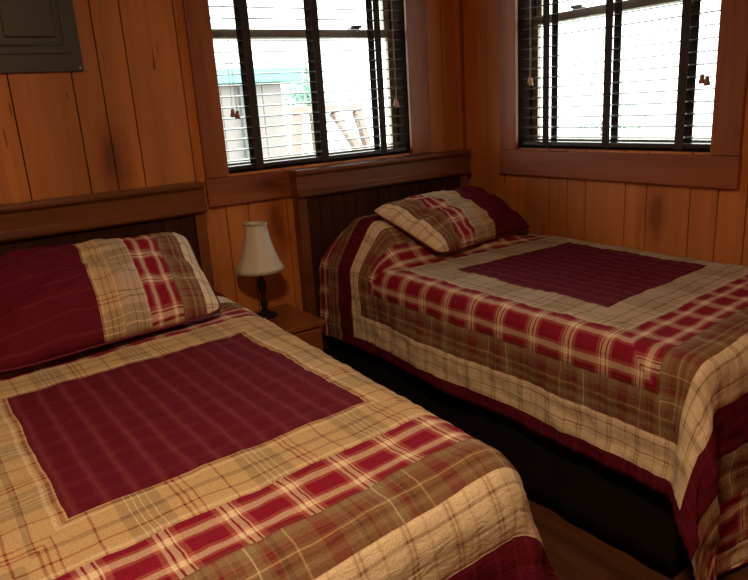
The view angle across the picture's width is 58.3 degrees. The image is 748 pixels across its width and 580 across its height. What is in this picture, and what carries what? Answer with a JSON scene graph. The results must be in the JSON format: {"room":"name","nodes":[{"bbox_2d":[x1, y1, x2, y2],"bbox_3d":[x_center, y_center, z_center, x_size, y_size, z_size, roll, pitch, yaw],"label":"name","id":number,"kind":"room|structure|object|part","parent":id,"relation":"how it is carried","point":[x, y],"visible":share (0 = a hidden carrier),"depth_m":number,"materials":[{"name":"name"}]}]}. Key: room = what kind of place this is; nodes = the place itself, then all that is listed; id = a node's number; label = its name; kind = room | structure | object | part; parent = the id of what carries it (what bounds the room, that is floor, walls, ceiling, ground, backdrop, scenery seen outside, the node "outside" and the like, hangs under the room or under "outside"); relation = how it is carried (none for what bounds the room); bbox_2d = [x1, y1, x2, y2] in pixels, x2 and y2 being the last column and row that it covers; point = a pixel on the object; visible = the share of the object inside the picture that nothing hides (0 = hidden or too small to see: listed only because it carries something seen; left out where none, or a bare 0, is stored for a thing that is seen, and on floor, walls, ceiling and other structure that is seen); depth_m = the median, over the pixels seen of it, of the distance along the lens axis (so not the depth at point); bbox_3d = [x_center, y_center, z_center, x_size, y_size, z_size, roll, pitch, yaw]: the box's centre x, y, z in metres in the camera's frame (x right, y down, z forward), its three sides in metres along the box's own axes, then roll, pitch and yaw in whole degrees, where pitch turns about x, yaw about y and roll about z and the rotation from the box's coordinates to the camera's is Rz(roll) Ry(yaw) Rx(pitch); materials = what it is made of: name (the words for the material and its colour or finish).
{"room":"bedroom","nodes":[
{"label":"bedroom","id":0,"kind":"room"},
{"bbox_2d":[0,0,462,310],"bbox_3d":[-1.049,-0.559,2.643,3.612,2.420,0.140,-14,19,-32],"label":"wall","id":1,"kind":"structure","parent":0,"point":[128,120],"depth_m":2.61,"materials":[{"name":"brown wood"}]},
{"bbox_2d":[0,0,83,73],"bbox_3d":[-1.245,-1.034,2.285,0.400,0.560,0.033,-14,19,-32],"label":"breaker panel","id":2,"kind":"object","parent":1,"relation":"attached to","point":[37,36],"visible":1,"depth_m":2.36,"materials":[{"name":"grey metal"}]},
{"bbox_3d":[-1.248,-1.045,2.282,0.328,0.457,0.005,-14,19,-32],"label":"door","id":3,"kind":"part","parent":2,"relation":"part of","materials":[{"name":"grey metal"}]},
{"bbox_2d":[182,0,228,178],"bbox_3d":[-0.693,-0.944,2.701,0.102,0.976,0.021,-14,19,-32],"label":"trim","id":4,"kind":"structure","parent":1,"relation":"attached to","point":[196,12],"depth_m":2.72,"materials":[{"name":"brown wood"}]},
{"bbox_2d":[212,1,398,165],"bbox_3d":[-0.313,-1.075,3.086,0.976,0.941,0.054,-14,19,-32],"label":"window","id":5,"kind":"structure","parent":1,"relation":"in","point":[217,34],"depth_m":3.19,"materials":[{"name":"paint"}]},
{"bbox_3d":[-0.339,-1.342,3.025,0.976,0.392,0.022,-14,19,-32],"label":"sash","id":6,"kind":"part","parent":5,"relation":"part of","materials":[{"name":"paint"}]},
{"bbox_2d":[209,0,406,170],"bbox_3d":[-0.268,-1.061,3.022,0.973,0.944,0.075,-14,19,-32],"label":"window blind","id":7,"kind":"object","parent":5,"relation":"attached to","point":[240,7],"visible":0.88,"depth_m":3.04,"materials":[{"name":"brown wood"}]},
{"bbox_3d":[-0.609,-1.066,2.748,0.022,0.649,0.002,-14,19,-32],"label":"pull cord","id":8,"kind":"part","parent":7,"relation":"part of","materials":[{"name":"white fabric"}]},
{"bbox_3d":[-0.244,-0.621,3.152,0.971,0.018,0.052,-14,19,-32],"label":"rail","id":9,"kind":"part","parent":7,"relation":"part of","materials":[{"name":"brown wood"}]},
{"bbox_3d":[0.090,-1.238,3.200,0.010,0.649,0.002,-14,19,-32],"label":"pull cord","id":10,"kind":"part","parent":7,"relation":"part of","materials":[{"name":"fabric"}]},
{"bbox_2d":[204,153,424,207],"bbox_3d":[-0.202,-0.528,3.142,1.217,0.118,0.025,-14,19,-32],"label":"trim","id":11,"kind":"structure","parent":1,"relation":"attached to","point":[231,190],"depth_m":2.91,"materials":[{"name":"brown wood"}]},
{"bbox_2d":[229,0,409,173],"bbox_3d":[-0.291,-1.068,3.055,0.993,0.958,0.138,-14,19,-32],"label":"trim","id":12,"kind":"structure","parent":1,"relation":"attached to","point":[396,5],"depth_m":3.29,"materials":[{"name":"paint"}]},
{"bbox_2d":[403,0,430,153],"bbox_3d":[0.209,-1.166,3.285,0.122,0.976,0.021,-14,19,-32],"label":"trim","id":13,"kind":"structure","parent":1,"relation":"attached to","point":[415,25],"depth_m":3.30,"materials":[{"name":"brown wood"}]},
{"bbox_2d":[459,0,465,149],"bbox_3d":[0.471,-0.956,3.522,0.016,2.320,0.016,-14,19,-32],"label":"trim","id":14,"kind":"structure","parent":1,"relation":"attached to","point":[460,1],"depth_m":3.47,"materials":[{"name":"brown wood"}]},
{"bbox_2d":[463,0,747,266],"bbox_3d":[1.752,-0.518,1.854,0.140,2.420,4.590,-14,19,-32],"label":"wall","id":15,"kind":"structure","parent":0,"point":[700,223],"depth_m":2.98,"materials":[{"name":"brown wood"}]},
{"bbox_2d":[498,0,517,149],"bbox_3d":[0.637,-1.164,3.180,0.021,0.976,0.108,-14,19,-32],"label":"trim","id":16,"kind":"structure","parent":15,"relation":"attached to","point":[507,9],"depth_m":3.20,"materials":[{"name":"brown wood"}]},
{"bbox_2d":[518,0,709,151],"bbox_3d":[1.010,-1.077,2.788,0.138,0.958,0.984,-14,19,-32],"label":"trim","id":17,"kind":"structure","parent":15,"relation":"attached to","point":[526,13],"depth_m":3.17,"materials":[{"name":"paint"}]},
{"bbox_2d":[499,149,741,189],"bbox_3d":[0.976,-0.534,2.892,0.025,0.118,1.200,-14,19,-32],"label":"trim","id":18,"kind":"structure","parent":15,"relation":"attached to","point":[705,171],"depth_m":2.76,"materials":[{"name":"brown wood"}]},
{"bbox_2d":[532,0,710,142],"bbox_3d":[1.041,-1.085,2.808,0.054,0.941,0.967,-14,19,-32],"label":"window","id":19,"kind":"structure","parent":15,"relation":"in","point":[635,4],"depth_m":3.03,"materials":[{"name":"paint"}]},
{"bbox_3d":[1.037,-1.351,2.743,0.022,0.392,0.967,-14,19,-32],"label":"sash","id":20,"kind":"part","parent":19,"relation":"part of","materials":[{"name":"paint"}]},
{"bbox_2d":[521,0,719,149],"bbox_3d":[0.976,-1.069,2.766,0.075,0.944,0.964,-14,19,-32],"label":"window blind","id":21,"kind":"object","parent":19,"relation":"attached to","point":[690,17],"visible":0.91,"depth_m":2.77,"materials":[{"name":"brown wood"}]},
{"bbox_3d":[1.011,-0.629,2.894,0.052,0.018,0.962,-14,19,-32],"label":"rail","id":22,"kind":"part","parent":21,"relation":"part of","materials":[{"name":"brown wood"}]},
{"bbox_3d":[1.194,-1.085,2.374,0.002,0.634,0.022,-14,19,-32],"label":"pull cord","id":23,"kind":"part","parent":21,"relation":"part of","materials":[{"name":"white fabric"}]},
{"bbox_2d":[710,0,747,155],"bbox_3d":[1.250,-0.959,2.310,0.021,0.976,0.108,-14,19,-32],"label":"trim","id":24,"kind":"structure","parent":15,"relation":"attached to","point":[731,79],"depth_m":2.36,"materials":[{"name":"brown wood"}]},
{"bbox_2d":[527,497,747,579],"bbox_3d":[0.378,1.040,1.157,3.772,0.030,4.738,-14,19,-32],"label":"floor","id":25,"kind":"structure","parent":0,"point":[573,552],"depth_m":1.96,"materials":[{"name":"brown wood"}]},
{"bbox_2d":[0,181,214,289],"bbox_3d":[-0.618,0.342,1.867,1.098,1.051,1.893,-14,19,-32],"label":"headboard","id":26,"kind":"object","parent":25,"relation":"on","point":[179,208],"visible":0.15,"depth_m":2.54,"materials":[{"name":"brown wood"}]},
{"bbox_3d":[-1.103,0.162,2.609,0.935,0.820,0.028,-14,19,-32],"label":"headboard","id":27,"kind":"part","parent":26,"relation":"part of","materials":[{"name":"brown wood"}]},
{"bbox_3d":[-1.131,-0.279,2.484,1.033,0.127,0.088,-14,19,-32],"label":"crown rail","id":28,"kind":"part","parent":26,"relation":"part of","materials":[{"name":"brown wood"}]},
{"bbox_3d":[-0.701,0.126,2.893,0.044,0.924,0.059,-14,19,-32],"label":"post","id":29,"kind":"part","parent":26,"relation":"part of","materials":[{"name":"brown wood"}]},
{"bbox_2d":[0,290,557,579],"bbox_3d":[-0.569,0.510,1.762,1.244,0.755,2.104,-14,19,-32],"label":"quilt","id":30,"kind":"object","parent":26,"relation":"on","point":[225,444],"visible":0.78,"depth_m":1.26,"materials":[{"name":"fabric"}]},
{"bbox_2d":[0,232,220,371],"bbox_3d":[-0.861,-0.014,2.111,0.736,0.257,0.502,-14,19,-32],"label":"pillow","id":31,"kind":"object","parent":30,"relation":"on","point":[56,302],"visible":1,"depth_m":2.00,"materials":[{"name":"red fabric"}]},
{"bbox_2d":[252,303,324,350],"bbox_3d":[-0.420,0.341,2.950,0.324,0.444,0.373,-14,19,-32],"label":"nightstand","id":32,"kind":"object","parent":25,"relation":"on","point":[306,326],"visible":0.1,"depth_m":2.85,"materials":[{"name":"brown wood"}]},
{"bbox_2d":[235,220,284,318],"bbox_3d":[-0.490,-0.085,2.888,0.212,0.416,0.212,-14,19,-32],"label":"table lamp","id":33,"kind":"object","parent":32,"relation":"on","point":[258,257],"visible":0.99,"depth_m":2.81,"materials":[{"name":"fabric"}]},
{"bbox_3d":[-0.503,-0.281,2.833,0.101,0.008,0.101,-14,19,-32],"label":"trim","id":34,"kind":"part","parent":33,"relation":"part of","materials":[{"name":"beige fabric"}]},
{"bbox_3d":[-0.497,-0.184,2.860,0.203,0.201,0.203,-14,19,-32],"label":"lamp shade","id":35,"kind":"part","parent":33,"relation":"part of","materials":[{"name":"fabric"}]},
{"bbox_3d":[-0.491,-0.090,2.887,0.212,0.008,0.212,-14,19,-32],"label":"trim","id":36,"kind":"part","parent":33,"relation":"part of","materials":[{"name":"white fabric"}]},
{"bbox_3d":[-0.487,-0.027,2.904,0.036,0.236,0.036,-14,19,-32],"label":"stem","id":37,"kind":"part","parent":33,"relation":"part of","materials":[{"name":"metal"}]},
{"bbox_3d":[-0.343,0.258,2.800,0.258,0.146,0.016,-14,19,-32],"label":"drawer","id":38,"kind":"part","parent":32,"relation":"part of","materials":[{"name":"brown wood"}]},
{"bbox_2d":[288,149,690,577],"bbox_3d":[0.602,0.038,2.669,1.038,1.051,1.871,-14,19,-32],"label":"bed","id":39,"kind":"object","parent":25,"relation":"on","point":[622,512],"visible":0.24,"depth_m":2.53,"materials":[{"name":"brown wood"}]},
{"bbox_3d":[-0.308,0.029,3.147,0.044,0.924,0.059,-14,19,-32],"label":"post","id":40,"kind":"part","parent":39,"relation":"part of","materials":[{"name":"brown wood"}]},
{"bbox_3d":[0.062,-0.572,3.256,1.021,0.127,0.088,-14,19,-32],"label":"crown rail","id":41,"kind":"part","parent":39,"relation":"part of","materials":[{"name":"brown wood"}]},
{"bbox_3d":[0.090,-0.132,3.381,0.923,0.820,0.028,-14,19,-32],"label":"headboard","id":42,"kind":"part","parent":39,"relation":"part of","materials":[{"name":"brown wood"}]},
{"bbox_3d":[0.487,-0.167,3.662,0.044,0.924,0.059,-14,19,-32],"label":"post","id":43,"kind":"part","parent":39,"relation":"part of","materials":[{"name":"brown wood"}]},
{"bbox_2d":[319,214,747,579],"bbox_3d":[0.718,0.157,2.596,1.131,0.825,1.984,-14,19,-32],"label":"quilt","id":44,"kind":"object","parent":39,"relation":"on","point":[634,362],"visible":0.84,"depth_m":2.07,"materials":[{"name":"fabric"}]},
{"bbox_2d":[373,186,529,252],"bbox_3d":[0.373,-0.335,3.027,0.766,0.222,0.311,-18,21,-41],"label":"pillow","id":45,"kind":"object","parent":44,"relation":"on","point":[444,221],"visible":1,"depth_m":2.88,"materials":[{"name":"fabric"}]},
{"label":"outside","id":46,"kind":"structure","parent":0,"visible":0},
{"bbox_2d":[288,130,711,156],"bbox_3d":[2.716,-1.530,12.142,34.000,0.200,35.000,-14,19,-32],"label":"ground","id":47,"kind":"structure","parent":46,"point":[654,132],"depth_m":27.07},
{"bbox_2d":[217,67,301,162],"bbox_3d":[-2.810,-1.262,7.813,3.400,2.300,2.400,-14,19,-32],"label":"shed","id":48,"kind":"object","parent":47,"relation":"on","point":[284,77],"visible":0.18,"depth_m":7.32,"materials":[{"name":"grey paint"}]},
{"bbox_3d":[-1.335,-1.176,7.465,0.120,2.140,0.059,-14,19,-32],"label":"post","id":49,"kind":"part","parent":48,"relation":"part of","materials":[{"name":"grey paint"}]},
{"bbox_2d":[281,62,332,153],"bbox_3d":[-1.205,-2.779,12.228,0.935,2.643,1.475,-7,16,-13],"label":"tree","id":50,"kind":"object","parent":47,"relation":"on","point":[300,87],"visible":0.45,"depth_m":12.03,"materials":[{"name":"green plant"}]},
{"bbox_2d":[291,103,372,155],"bbox_3d":[-0.256,-0.857,6.594,1.477,1.878,0.100,-14,19,-32],"label":"frame","id":51,"kind":"object","parent":47,"relation":"on","point":[357,113],"visible":0.4,"depth_m":6.32,"materials":[{"name":"beige wood"}]},
{"bbox_3d":[-0.739,-0.708,6.289,0.298,1.807,0.090,-14,19,-32],"label":"leg","id":52,"kind":"part","parent":51,"relation":"part of","materials":[{"name":"beige wood"}]},
{"bbox_3d":[-0.101,-1.304,6.598,0.666,0.931,0.090,-14,19,-32],"label":"leg","id":53,"kind":"part","parent":51,"relation":"part of","materials":[{"name":"beige wood"}]},
{"bbox_3d":[0.108,-0.916,6.836,0.595,1.815,0.090,-14,19,-32],"label":"leg","id":54,"kind":"part","parent":51,"relation":"part of","materials":[{"name":"beige wood"}]},
{"bbox_2d":[575,101,646,138],"bbox_3d":[3.497,-1.891,9.782,1.058,1.671,0.850,-4,16,0],"label":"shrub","id":55,"kind":"object","parent":47,"relation":"on","point":[635,107],"visible":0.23,"depth_m":9.61,"materials":[{"name":"green plant"}]},
{"bbox_2d":[624,127,651,138],"bbox_3d":[3.247,-1.289,8.153,0.731,1.423,0.784,-14,19,-32],"label":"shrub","id":56,"kind":"object","parent":47,"relation":"on","point":[627,130],"visible":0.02,"depth_m":8.03,"materials":[{"name":"green plant"}]}
]}

